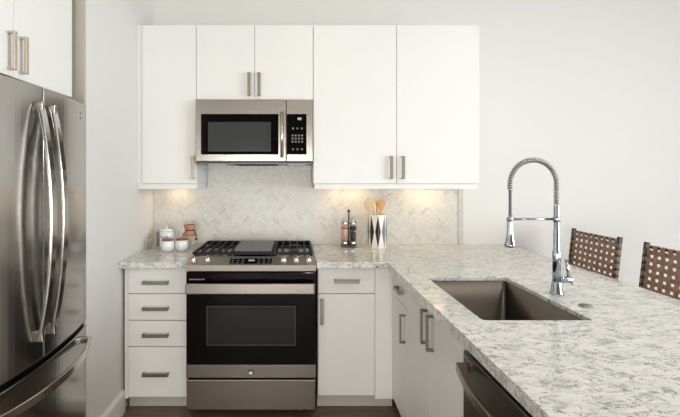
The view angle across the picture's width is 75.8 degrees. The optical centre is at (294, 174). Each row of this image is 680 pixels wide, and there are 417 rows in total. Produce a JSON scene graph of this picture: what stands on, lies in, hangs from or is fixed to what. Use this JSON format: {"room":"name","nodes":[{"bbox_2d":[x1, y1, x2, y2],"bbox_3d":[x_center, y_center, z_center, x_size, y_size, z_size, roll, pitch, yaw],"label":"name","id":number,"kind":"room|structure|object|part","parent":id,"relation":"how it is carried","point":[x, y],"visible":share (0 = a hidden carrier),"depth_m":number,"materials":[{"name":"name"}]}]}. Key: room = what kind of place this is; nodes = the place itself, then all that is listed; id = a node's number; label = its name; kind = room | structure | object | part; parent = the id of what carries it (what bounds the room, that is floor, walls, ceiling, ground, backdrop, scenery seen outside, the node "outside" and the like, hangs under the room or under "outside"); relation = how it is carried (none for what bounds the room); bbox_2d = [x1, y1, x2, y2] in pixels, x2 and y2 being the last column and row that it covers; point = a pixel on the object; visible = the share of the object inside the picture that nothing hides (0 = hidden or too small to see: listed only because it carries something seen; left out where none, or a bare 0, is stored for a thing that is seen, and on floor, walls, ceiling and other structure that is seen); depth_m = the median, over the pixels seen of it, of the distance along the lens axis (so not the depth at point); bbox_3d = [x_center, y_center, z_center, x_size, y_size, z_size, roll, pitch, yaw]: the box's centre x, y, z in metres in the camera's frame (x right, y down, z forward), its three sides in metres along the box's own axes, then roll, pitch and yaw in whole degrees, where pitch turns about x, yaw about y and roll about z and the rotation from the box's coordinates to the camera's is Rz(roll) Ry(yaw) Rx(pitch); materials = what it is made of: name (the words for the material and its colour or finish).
{"room":"kitchen","nodes":[
{"label":"kitchen","id":0,"kind":"room"},
{"bbox_2d":[86,0,153,416],"bbox_3d":[-1.470,-0.048,2.680,0.860,2.950,1.040,0,0,0],"label":"wall","id":1,"kind":"structure","parent":0,"point":[119,214],"depth_m":2.45,"materials":[{"name":"white paint"}]},
{"bbox_2d":[0,0,71,97],"bbox_3d":[-1.423,-0.783,1.654,0.753,0.820,0.888,0,0,0],"label":"upper cabinet","id":2,"kind":"object","parent":1,"relation":"attached to","point":[36,35],"visible":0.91,"depth_m":1.82,"materials":[{"name":"white paint"}]},
{"bbox_3d":[-1.087,-0.782,1.437,0.020,0.817,0.450,0,0,0],"label":"door","id":3,"kind":"part","parent":2,"relation":"part of","materials":[{"name":"white paint"}]},
{"bbox_3d":[-1.062,-0.468,1.630,0.030,0.145,0.020,0,0,0],"label":"pull handle","id":4,"kind":"part","parent":2,"relation":"part of","materials":[{"name":"silver metal"}]},
{"bbox_3d":[-1.062,-0.468,1.700,0.030,0.145,0.020,0,0,0],"label":"pull handle","id":5,"kind":"part","parent":2,"relation":"part of","materials":[{"name":"silver metal"}]},
{"bbox_2d":[71,0,85,324],"bbox_3d":[-1.421,-0.117,2.151,0.758,2.809,0.014,0,0,0],"label":"cabinet filler","id":6,"kind":"object","parent":1,"relation":"attached to","point":[78,6],"visible":0.02,"depth_m":2.14,"materials":[{"name":"beige wood"}]},
{"bbox_2d":[101,389,124,416],"bbox_3d":[-1.032,1.359,2.390,0.016,0.135,0.460,0,0,0],"label":"baseboard","id":7,"kind":"structure","parent":1,"relation":"attached to","point":[116,408],"depth_m":2.50,"materials":[{"name":"white paint"}]},
{"bbox_2d":[122,378,400,416],"bbox_3d":[1.400,1.477,-0.200,6.800,0.100,7.000,0,0,0],"label":"floor","id":8,"kind":"structure","parent":0,"point":[130,411],"depth_m":2.61,"materials":[{"name":"brown wood"}]},
{"bbox_2d":[0,74,91,416],"bbox_3d":[-1.349,0.539,1.690,0.903,1.774,0.904,0,0,0],"label":"refrigerator","id":9,"kind":"object","parent":8,"relation":"on","point":[45,345],"visible":1,"depth_m":1.65,"materials":[{"name":"grey metal"}]},
{"bbox_3d":[-1.032,0.185,1.462,0.103,1.053,0.449,0,0,0],"label":"door","id":10,"kind":"part","parent":9,"relation":"part of","materials":[{"name":"silver metal"}]},
{"bbox_3d":[-1.032,1.052,1.690,0.103,0.630,0.904,0,0,0],"label":"freezer drawer","id":11,"kind":"part","parent":9,"relation":"part of","materials":[{"name":"silver metal"}]},
{"bbox_3d":[-0.949,0.177,1.648,0.075,0.910,0.036,0,0,0],"label":"handle","id":12,"kind":"part","parent":9,"relation":"part of","materials":[{"name":"silver metal"}]},
{"bbox_3d":[-0.949,0.177,1.732,0.075,0.910,0.036,0,0,0],"label":"handle","id":13,"kind":"part","parent":9,"relation":"part of","materials":[{"name":"silver metal"}]},
{"bbox_3d":[-1.032,0.185,1.917,0.103,1.053,0.449,0,0,0],"label":"door","id":14,"kind":"part","parent":9,"relation":"part of","materials":[{"name":"silver metal"}]},
{"bbox_2d":[125,269,187,405],"bbox_3d":[-0.833,0.989,2.875,0.379,0.874,0.610,0,0,0],"label":"base cabinet","id":15,"kind":"object","parent":8,"relation":"on","point":[155,299],"visible":0.75,"depth_m":2.60,"materials":[{"name":"white paint"}]},
{"bbox_3d":[-0.832,1.189,2.585,0.155,0.020,0.030,0,0,0],"label":"pull handle","id":16,"kind":"part","parent":15,"relation":"part of","materials":[{"name":"silver metal"}]},
{"bbox_3d":[-0.832,0.956,2.585,0.155,0.020,0.030,0,0,0],"label":"pull handle","id":17,"kind":"part","parent":15,"relation":"part of","materials":[{"name":"silver metal"}]},
{"bbox_3d":[-0.832,0.797,2.585,0.155,0.020,0.030,0,0,0],"label":"pull handle","id":18,"kind":"part","parent":15,"relation":"part of","materials":[{"name":"silver metal"}]},
{"bbox_3d":[-0.832,0.642,2.585,0.155,0.020,0.030,0,0,0],"label":"pull handle","id":19,"kind":"part","parent":15,"relation":"part of","materials":[{"name":"silver metal"}]},
{"bbox_3d":[-0.824,0.950,2.610,0.347,0.153,0.019,0,0,0],"label":"drawer","id":20,"kind":"part","parent":15,"relation":"part of","materials":[{"name":"white paint"}]},
{"bbox_3d":[-0.824,0.791,2.610,0.347,0.155,0.019,0,0,0],"label":"drawer","id":21,"kind":"part","parent":15,"relation":"part of","materials":[{"name":"white paint"}]},
{"bbox_3d":[-0.824,1.180,2.610,0.347,0.298,0.019,0,0,0],"label":"drawer","id":22,"kind":"part","parent":15,"relation":"part of","materials":[{"name":"white paint"}]},
{"bbox_3d":[-0.824,0.635,2.610,0.347,0.148,0.019,0,0,0],"label":"drawer","id":23,"kind":"part","parent":15,"relation":"part of","materials":[{"name":"white paint"}]},
{"bbox_2d":[118,245,201,268],"bbox_3d":[-0.840,0.532,2.874,0.398,0.038,0.649,0,0,0],"label":"countertop","id":24,"kind":"structure","parent":15,"relation":"on","point":[153,257],"depth_m":2.63,"materials":[{"name":"stone"}]},
{"bbox_2d":[160,226,173,247],"bbox_3d":[-0.905,0.435,3.059,0.096,0.155,0.097,0,0,0],"label":"ceramic canister","id":25,"kind":"object","parent":24,"relation":"on","point":[167,232],"visible":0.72,"depth_m":3.02,"materials":[{"name":"white ceramic"}]},
{"bbox_3d":[-0.905,0.376,3.060,0.092,0.036,0.092,0,0,0],"label":"lid","id":26,"kind":"part","parent":25,"relation":"part of","materials":[{"name":"white ceramic"}]},
{"bbox_2d":[161,238,173,251],"bbox_3d":[-0.855,0.471,2.915,0.087,0.082,0.087,0,0,0],"label":"ceramic cup","id":27,"kind":"object","parent":24,"relation":"on","point":[167,244],"visible":1,"depth_m":2.88,"materials":[{"name":"white ceramic"}]},
{"bbox_3d":[-0.855,0.435,2.915,0.080,0.010,0.080,0,0,0],"label":"lid","id":28,"kind":"part","parent":27,"relation":"part of","materials":[{"name":"brown wood"}]},
{"bbox_2d":[175,238,187,250],"bbox_3d":[-0.768,0.471,2.945,0.087,0.082,0.087,0,0,0],"label":"ceramic cup","id":29,"kind":"object","parent":24,"relation":"on","point":[181,244],"visible":1,"depth_m":2.91,"materials":[{"name":"white ceramic"}]},
{"bbox_3d":[-0.768,0.435,2.945,0.080,0.010,0.080,0,0,0],"label":"lid","id":30,"kind":"part","parent":29,"relation":"part of","materials":[{"name":"brown wood"}]},
{"bbox_2d":[182,224,196,239],"bbox_3d":[-0.738,0.412,3.045,0.126,0.198,0.126,0,0,0],"label":"coffee maker","id":31,"kind":"object","parent":24,"relation":"on","point":[190,231],"visible":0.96,"depth_m":3.01,"materials":[{"name":"brown wood"}]},
{"bbox_2d":[185,240,315,410],"bbox_3d":[-0.257,0.942,2.824,0.759,0.969,0.712,0,0,0],"label":"gas range","id":32,"kind":"object","parent":8,"relation":"on","point":[251,305],"visible":1,"depth_m":2.53,"materials":[{"name":"grey metal"}]},
{"bbox_3d":[-0.601,0.495,2.565,0.042,0.038,0.044,0,0,0],"label":"knob","id":33,"kind":"part","parent":32,"relation":"part of","materials":[{"name":"silver metal"}]},
{"bbox_3d":[-0.518,0.495,2.565,0.042,0.038,0.044,0,0,0],"label":"knob","id":34,"kind":"part","parent":32,"relation":"part of","materials":[{"name":"silver metal"}]},
{"bbox_3d":[-0.257,0.650,2.499,0.739,0.062,0.062,0,0,0],"label":"handle","id":35,"kind":"part","parent":32,"relation":"part of","materials":[{"name":"silver metal"}]},
{"bbox_3d":[-0.257,0.525,2.570,0.759,0.068,0.099,0,0,0],"label":"control panel","id":36,"kind":"part","parent":32,"relation":"part of","materials":[{"name":"silver metal"}]},
{"bbox_3d":[-0.257,1.282,2.553,0.751,0.175,0.050,0,0,0],"label":"storage drawer","id":37,"kind":"part","parent":32,"relation":"part of","materials":[{"name":"silver metal"}]},
{"bbox_3d":[-0.257,0.837,2.554,0.755,0.536,0.048,0,0,0],"label":"oven door","id":38,"kind":"part","parent":32,"relation":"part of","materials":[{"name":"black glass"}]},
{"bbox_3d":[-0.257,1.144,2.553,0.755,0.076,0.051,0,0,0],"label":"door trim","id":39,"kind":"part","parent":32,"relation":"part of","materials":[{"name":"silver metal"}]},
{"bbox_2d":[196,243,314,255],"bbox_3d":[-0.257,0.510,2.900,0.759,0.022,0.560,0,0,0],"label":"cooktop","id":40,"kind":"object","parent":32,"relation":"in","point":[285,249],"depth_m":2.84,"materials":[{"name":"black metal"}]},
{"bbox_3d":[-0.068,0.495,2.565,0.042,0.038,0.044,0,0,0],"label":"knob","id":41,"kind":"part","parent":32,"relation":"part of","materials":[{"name":"silver metal"}]},
{"bbox_3d":[0.006,0.495,2.565,0.042,0.038,0.044,0,0,0],"label":"knob","id":42,"kind":"part","parent":32,"relation":"part of","materials":[{"name":"silver metal"}]},
{"bbox_3d":[0.080,0.495,2.565,0.042,0.038,0.044,0,0,0],"label":"knob","id":43,"kind":"part","parent":32,"relation":"part of","materials":[{"name":"silver metal"}]},
{"bbox_2d":[315,268,392,405],"bbox_3d":[0.368,0.989,2.875,0.463,0.874,0.610,0,0,0],"label":"base cabinet","id":44,"kind":"object","parent":8,"relation":"on","point":[354,323],"visible":0.85,"depth_m":2.60,"materials":[{"name":"white paint"}]},
{"bbox_3d":[0.160,0.815,2.585,0.020,0.150,0.030,0,0,0],"label":"pull handle","id":45,"kind":"part","parent":44,"relation":"part of","materials":[{"name":"silver metal"}]},
{"bbox_3d":[0.308,0.634,2.610,0.339,0.150,0.019,0,0,0],"label":"drawer","id":46,"kind":"part","parent":44,"relation":"part of","materials":[{"name":"white paint"}]},
{"bbox_3d":[0.308,1.017,2.610,0.339,0.606,0.019,0,0,0],"label":"door","id":47,"kind":"part","parent":44,"relation":"part of","materials":[{"name":"white paint"}]},
{"bbox_3d":[0.308,0.634,2.585,0.150,0.020,0.030,0,0,0],"label":"pull handle","id":48,"kind":"part","parent":44,"relation":"part of","materials":[{"name":"silver metal"}]},
{"bbox_2d":[312,245,679,416],"bbox_3d":[0.853,0.532,2.010,1.454,0.038,2.379,0,0,0],"label":"countertop","id":49,"kind":"structure","parent":44,"relation":"on","point":[622,359],"depth_m":1.44,"materials":[{"name":"stone"}]},
{"bbox_2d":[340,210,356,247],"bbox_3d":[0.383,0.379,3.090,0.116,0.266,0.064,0,0,0],"label":"stand","id":50,"kind":"object","parent":49,"relation":"on","point":[348,211],"visible":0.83,"depth_m":3.06,"materials":[{"name":"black metal"}]},
{"bbox_2d":[341,218,347,244],"bbox_3d":[0.353,0.400,3.090,0.049,0.188,0.049,0,0,0],"label":"salt mill","id":51,"kind":"object","parent":50,"relation":"in","point":[344,241],"visible":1,"depth_m":3.07,"materials":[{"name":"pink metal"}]},
{"bbox_2d":[350,218,355,244],"bbox_3d":[0.413,0.400,3.090,0.049,0.188,0.049,0,0,0],"label":"pepper mill","id":52,"kind":"object","parent":50,"relation":"in","point":[352,231],"visible":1,"depth_m":3.07,"materials":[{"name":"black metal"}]},
{"bbox_2d":[368,214,386,248],"bbox_3d":[0.583,0.396,3.075,0.120,0.234,0.120,0,0,-17],"label":"utensil crock","id":53,"kind":"object","parent":49,"relation":"on","point":[377,224],"visible":0.97,"depth_m":3.02,"materials":[{"name":"white ceramic"}]},
{"bbox_2d":[364,199,371,214],"bbox_3d":[0.543,0.335,3.079,0.115,0.335,0.010,0,0,-7],"label":"wooden spatula","id":54,"kind":"object","parent":53,"relation":"in","point":[367,202],"visible":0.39,"depth_m":3.07,"materials":[{"name":"brown wood"}]},
{"bbox_2d":[371,200,375,214],"bbox_3d":[0.574,0.340,3.043,0.078,0.324,0.010,0,0,-4],"label":"wooden fork","id":55,"kind":"object","parent":53,"relation":"in","point":[373,202],"visible":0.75,"depth_m":3.04,"materials":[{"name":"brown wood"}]},
{"bbox_2d":[378,199,385,214],"bbox_3d":[0.604,0.335,3.069,0.078,0.333,0.012,0,0,-4],"label":"wooden spoon","id":56,"kind":"object","parent":53,"relation":"in","point":[382,202],"visible":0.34,"depth_m":3.06,"materials":[{"name":"brown wood"}]},
{"bbox_2d":[432,281,581,319],"bbox_3d":[0.860,0.653,1.859,0.431,0.238,0.687,0,0,0],"label":"undermount sink","id":57,"kind":"object","parent":49,"relation":"in","point":[488,300],"visible":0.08,"depth_m":2.18,"materials":[{"name":"grey metal"}]},
{"bbox_2d":[504,157,573,295],"bbox_3d":[1.052,0.218,1.872,0.296,0.590,0.056,0,0,0],"label":"spring faucet","id":58,"kind":"object","parent":49,"relation":"on","point":[556,288],"visible":1,"depth_m":1.86,"materials":[{"name":"silver metal"}]},
{"bbox_3d":[1.014,0.190,1.872,0.204,0.012,0.031,0,0,0],"label":"docking arm","id":59,"kind":"part","parent":58,"relation":"part of","materials":[{"name":"silver metal"}]},
{"bbox_3d":[1.179,0.418,1.870,0.041,0.112,0.017,0,0,-12],"label":"lever","id":60,"kind":"part","parent":58,"relation":"part of","materials":[{"name":"silver metal"}]},
{"bbox_2d":[578,303,592,307],"bbox_3d":[1.134,0.509,1.695,0.048,0.008,0.048,0,0,0],"label":"switch","id":61,"kind":"object","parent":49,"relation":"on","point":[585,305],"visible":1,"depth_m":1.68,"materials":[{"name":"silver metal"}]},
{"bbox_2d":[392,274,406,416],"bbox_3d":[0.860,0.989,2.425,0.620,0.874,0.351,0,0,0],"label":"base cabinet","id":62,"kind":"object","parent":8,"relation":"on","point":[399,291],"visible":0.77,"depth_m":2.39,"materials":[{"name":"white paint"}]},
{"bbox_3d":[0.565,0.630,2.375,0.030,0.020,0.115,0,0,0],"label":"pull handle","id":63,"kind":"part","parent":62,"relation":"part of","materials":[{"name":"silver metal"}]},
{"bbox_3d":[0.590,0.627,2.385,0.019,0.137,0.268,0,0,0],"label":"drawer","id":64,"kind":"part","parent":62,"relation":"part of","materials":[{"name":"white paint"}]},
{"bbox_3d":[0.590,1.010,2.385,0.019,0.619,0.268,0,0,0],"label":"door","id":65,"kind":"part","parent":62,"relation":"part of","materials":[{"name":"white paint"}]},
{"bbox_3d":[0.565,0.810,2.285,0.030,0.150,0.020,0,0,0],"label":"pull handle","id":66,"kind":"part","parent":62,"relation":"part of","materials":[{"name":"silver metal"}]},
{"bbox_2d":[407,289,466,416],"bbox_3d":[0.860,0.989,1.865,0.620,0.874,0.764,0,0,0],"label":"base cabinet","id":67,"kind":"object","parent":8,"relation":"on","point":[434,386],"visible":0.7,"depth_m":1.84,"materials":[{"name":"white paint"}]},
{"bbox_3d":[0.590,0.940,2.056,0.019,0.761,0.379,0,0,0],"label":"door","id":68,"kind":"part","parent":67,"relation":"part of","materials":[{"name":"white paint"}]},
{"bbox_3d":[0.565,0.665,1.905,0.030,0.150,0.020,0,0,0],"label":"pull handle","id":69,"kind":"part","parent":67,"relation":"part of","materials":[{"name":"silver metal"}]},
{"bbox_3d":[0.565,0.665,1.822,0.030,0.150,0.020,0,0,0],"label":"pull handle","id":70,"kind":"part","parent":67,"relation":"part of","materials":[{"name":"silver metal"}]},
{"bbox_3d":[0.590,0.940,1.674,0.019,0.761,0.378,0,0,0],"label":"door","id":71,"kind":"part","parent":67,"relation":"part of","materials":[{"name":"white paint"}]},
{"bbox_2d":[456,350,532,416],"bbox_3d":[0.835,0.983,1.171,0.660,0.848,0.613,0,0,0],"label":"dishwasher","id":72,"kind":"object","parent":8,"relation":"on","point":[483,395],"visible":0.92,"depth_m":1.29,"materials":[{"name":"black"}]},
{"bbox_3d":[0.539,0.642,1.175,0.068,0.028,0.565,0,0,0],"label":"handle","id":73,"kind":"part","parent":72,"relation":"part of","materials":[{"name":"silver metal"}]},
{"bbox_2d":[568,228,622,279],"bbox_3d":[1.725,0.897,2.796,0.462,1.059,0.454,0,0,0],"label":"counter stool","id":74,"kind":"object","parent":8,"relation":"on","point":[617,243],"visible":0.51,"depth_m":2.76,"materials":[{"name":"brown"}]},
{"bbox_3d":[1.913,0.568,3.009,0.067,0.400,0.022,0,0,0],"label":"post","id":75,"kind":"part","parent":74,"relation":"part of","materials":[{"name":"grey"}]},
{"bbox_3d":[1.933,0.392,2.796,0.015,0.016,0.425,0,0,0],"label":"rail","id":76,"kind":"part","parent":74,"relation":"part of","materials":[{"name":"brown"}]},
{"bbox_3d":[1.913,0.568,2.584,0.067,0.400,0.022,0,0,0],"label":"post","id":77,"kind":"part","parent":74,"relation":"part of","materials":[{"name":"grey metal"}]},
{"bbox_2d":[639,242,679,299],"bbox_3d":[1.725,0.897,2.176,0.462,1.059,0.448,0,0,0],"label":"counter stool","id":78,"kind":"object","parent":8,"relation":"on","point":[646,255],"visible":0.3,"depth_m":2.28,"materials":[{"name":"brown leather"}]},
{"bbox_3d":[1.913,0.568,2.386,0.067,0.400,0.022,0,0,0],"label":"post","id":79,"kind":"part","parent":78,"relation":"part of","materials":[{"name":"grey"}]},
{"bbox_3d":[1.933,0.392,2.176,0.015,0.016,0.420,0,0,0],"label":"rail","id":80,"kind":"part","parent":78,"relation":"part of","materials":[{"name":"brown"}]},
{"bbox_2d":[154,0,679,296],"bbox_3d":[1.400,-0.048,3.250,6.800,2.950,0.100,0,0,0],"label":"wall","id":81,"kind":"structure","parent":0,"point":[590,89],"depth_m":3.20,"materials":[{"name":"white paint"}]},
{"bbox_2d":[137,25,206,188],"bbox_3d":[-0.844,-0.447,3.010,0.390,1.077,0.379,0,0,0],"label":"upper cabinet","id":82,"kind":"object","parent":81,"relation":"attached to","point":[166,54],"visible":0.98,"depth_m":2.85,"materials":[{"name":"white paint"}]},
{"bbox_3d":[-0.845,0.075,2.872,0.385,0.034,0.020,0,0,0],"label":"light rail","id":83,"kind":"part","parent":82,"relation":"part of","materials":[{"name":"white paint"}]},
{"bbox_3d":[-0.668,-0.048,2.835,0.020,0.150,0.030,0,0,0],"label":"pull handle","id":84,"kind":"part","parent":82,"relation":"part of","materials":[{"name":"silver metal"}]},
{"bbox_3d":[-0.657,0.075,3.035,0.014,0.034,0.306,0,0,0],"label":"rail","id":85,"kind":"part","parent":82,"relation":"part of","materials":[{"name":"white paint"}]},
{"bbox_2d":[196,25,312,99],"bbox_3d":[-0.265,-0.740,3.010,0.767,0.491,0.379,0,0,0],"label":"upper cabinet","id":86,"kind":"object","parent":81,"relation":"attached to","point":[233,61],"visible":0.79,"depth_m":2.85,"materials":[{"name":"white paint"}]},
{"bbox_3d":[-0.457,-0.740,2.860,0.381,0.489,0.019,0,0,0],"label":"door","id":87,"kind":"part","parent":86,"relation":"part of","materials":[{"name":"white paint"}]},
{"bbox_3d":[-0.300,-0.593,2.835,0.020,0.150,0.030,0,0,0],"label":"pull handle","id":88,"kind":"part","parent":86,"relation":"part of","materials":[{"name":"silver metal"}]},
{"bbox_2d":[196,99,312,165],"bbox_3d":[-0.263,-0.277,2.971,0.759,0.423,0.434,0,0,0],"label":"microwave","id":89,"kind":"object","parent":86,"relation":"attached to","point":[239,132],"visible":1,"depth_m":2.80,"materials":[{"name":"grey metal"}]},
{"bbox_3d":[-0.356,-0.263,2.800,0.500,0.261,0.004,0,0,0],"label":"door glass","id":90,"kind":"part","parent":89,"relation":"part of","materials":[{"name":"black glass"}]},
{"bbox_3d":[-0.263,-0.075,2.995,0.751,0.008,0.350,0,0,0],"label":"underside plate","id":91,"kind":"part","parent":89,"relation":"part of","materials":[{"name":"grey metal"}]},
{"bbox_3d":[-0.263,-0.283,3.014,0.759,0.409,0.348,0,0,0],"label":"casing","id":92,"kind":"part","parent":89,"relation":"part of","materials":[{"name":"grey metal"}]},
{"bbox_3d":[-0.084,-0.257,2.777,0.021,0.294,0.046,0,0,0],"label":"handle","id":93,"kind":"part","parent":89,"relation":"part of","materials":[{"name":"silver metal"}]},
{"bbox_3d":[0.011,-0.263,2.800,0.127,0.261,0.004,0,0,0],"label":"control panel","id":94,"kind":"part","parent":89,"relation":"part of","materials":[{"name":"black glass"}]},
{"bbox_3d":[0.030,-0.287,2.820,0.172,0.401,0.039,0,0,0],"label":"control frame","id":95,"kind":"part","parent":89,"relation":"part of","materials":[{"name":"silver metal"}]},
{"bbox_3d":[-0.235,-0.593,2.835,0.020,0.150,0.030,0,0,0],"label":"pull handle","id":96,"kind":"part","parent":86,"relation":"part of","materials":[{"name":"silver metal"}]},
{"bbox_3d":[-0.073,-0.740,2.860,0.381,0.489,0.019,0,0,0],"label":"door","id":97,"kind":"part","parent":86,"relation":"part of","materials":[{"name":"white paint"}]},
{"bbox_2d":[154,165,462,244],"bbox_3d":[0.099,0.219,3.192,2.275,0.588,0.013,0,0,0],"label":"tile backsplash","id":98,"kind":"structure","parent":81,"relation":"attached to","point":[238,203],"depth_m":3.19,"materials":[{"name":"tile"}]},
{"bbox_3d":[1.218,0.302,3.192,0.037,0.420,0.013,0,0,0],"label":"edge trim","id":99,"kind":"part","parent":98,"relation":"part of","materials":[{"name":"stone"}]},
{"bbox_2d":[311,25,478,188],"bbox_3d":[0.666,-0.447,3.010,1.092,1.077,0.379,0,0,0],"label":"upper cabinet","id":100,"kind":"object","parent":81,"relation":"attached to","point":[395,107],"visible":0.98,"depth_m":2.85,"materials":[{"name":"white paint"}]},
{"bbox_3d":[0.394,-0.464,2.860,0.544,1.040,0.019,0,0,0],"label":"door","id":101,"kind":"part","parent":100,"relation":"part of","materials":[{"name":"white paint"}]},
{"bbox_3d":[0.629,-0.048,2.835,0.020,0.150,0.030,0,0,0],"label":"pull handle","id":102,"kind":"part","parent":100,"relation":"part of","materials":[{"name":"silver metal"}]},
{"bbox_3d":[0.666,0.075,2.872,1.076,0.034,0.020,0,0,0],"label":"light rail","id":103,"kind":"part","parent":100,"relation":"part of","materials":[{"name":"white paint"}]},
{"bbox_3d":[0.706,-0.048,2.835,0.020,0.150,0.030,0,0,0],"label":"pull handle","id":104,"kind":"part","parent":100,"relation":"part of","materials":[{"name":"silver metal"}]},
{"bbox_3d":[0.940,-0.464,2.860,0.542,1.040,0.019,0,0,0],"label":"door","id":105,"kind":"part","parent":100,"relation":"part of","materials":[{"name":"white paint"}]}
]}

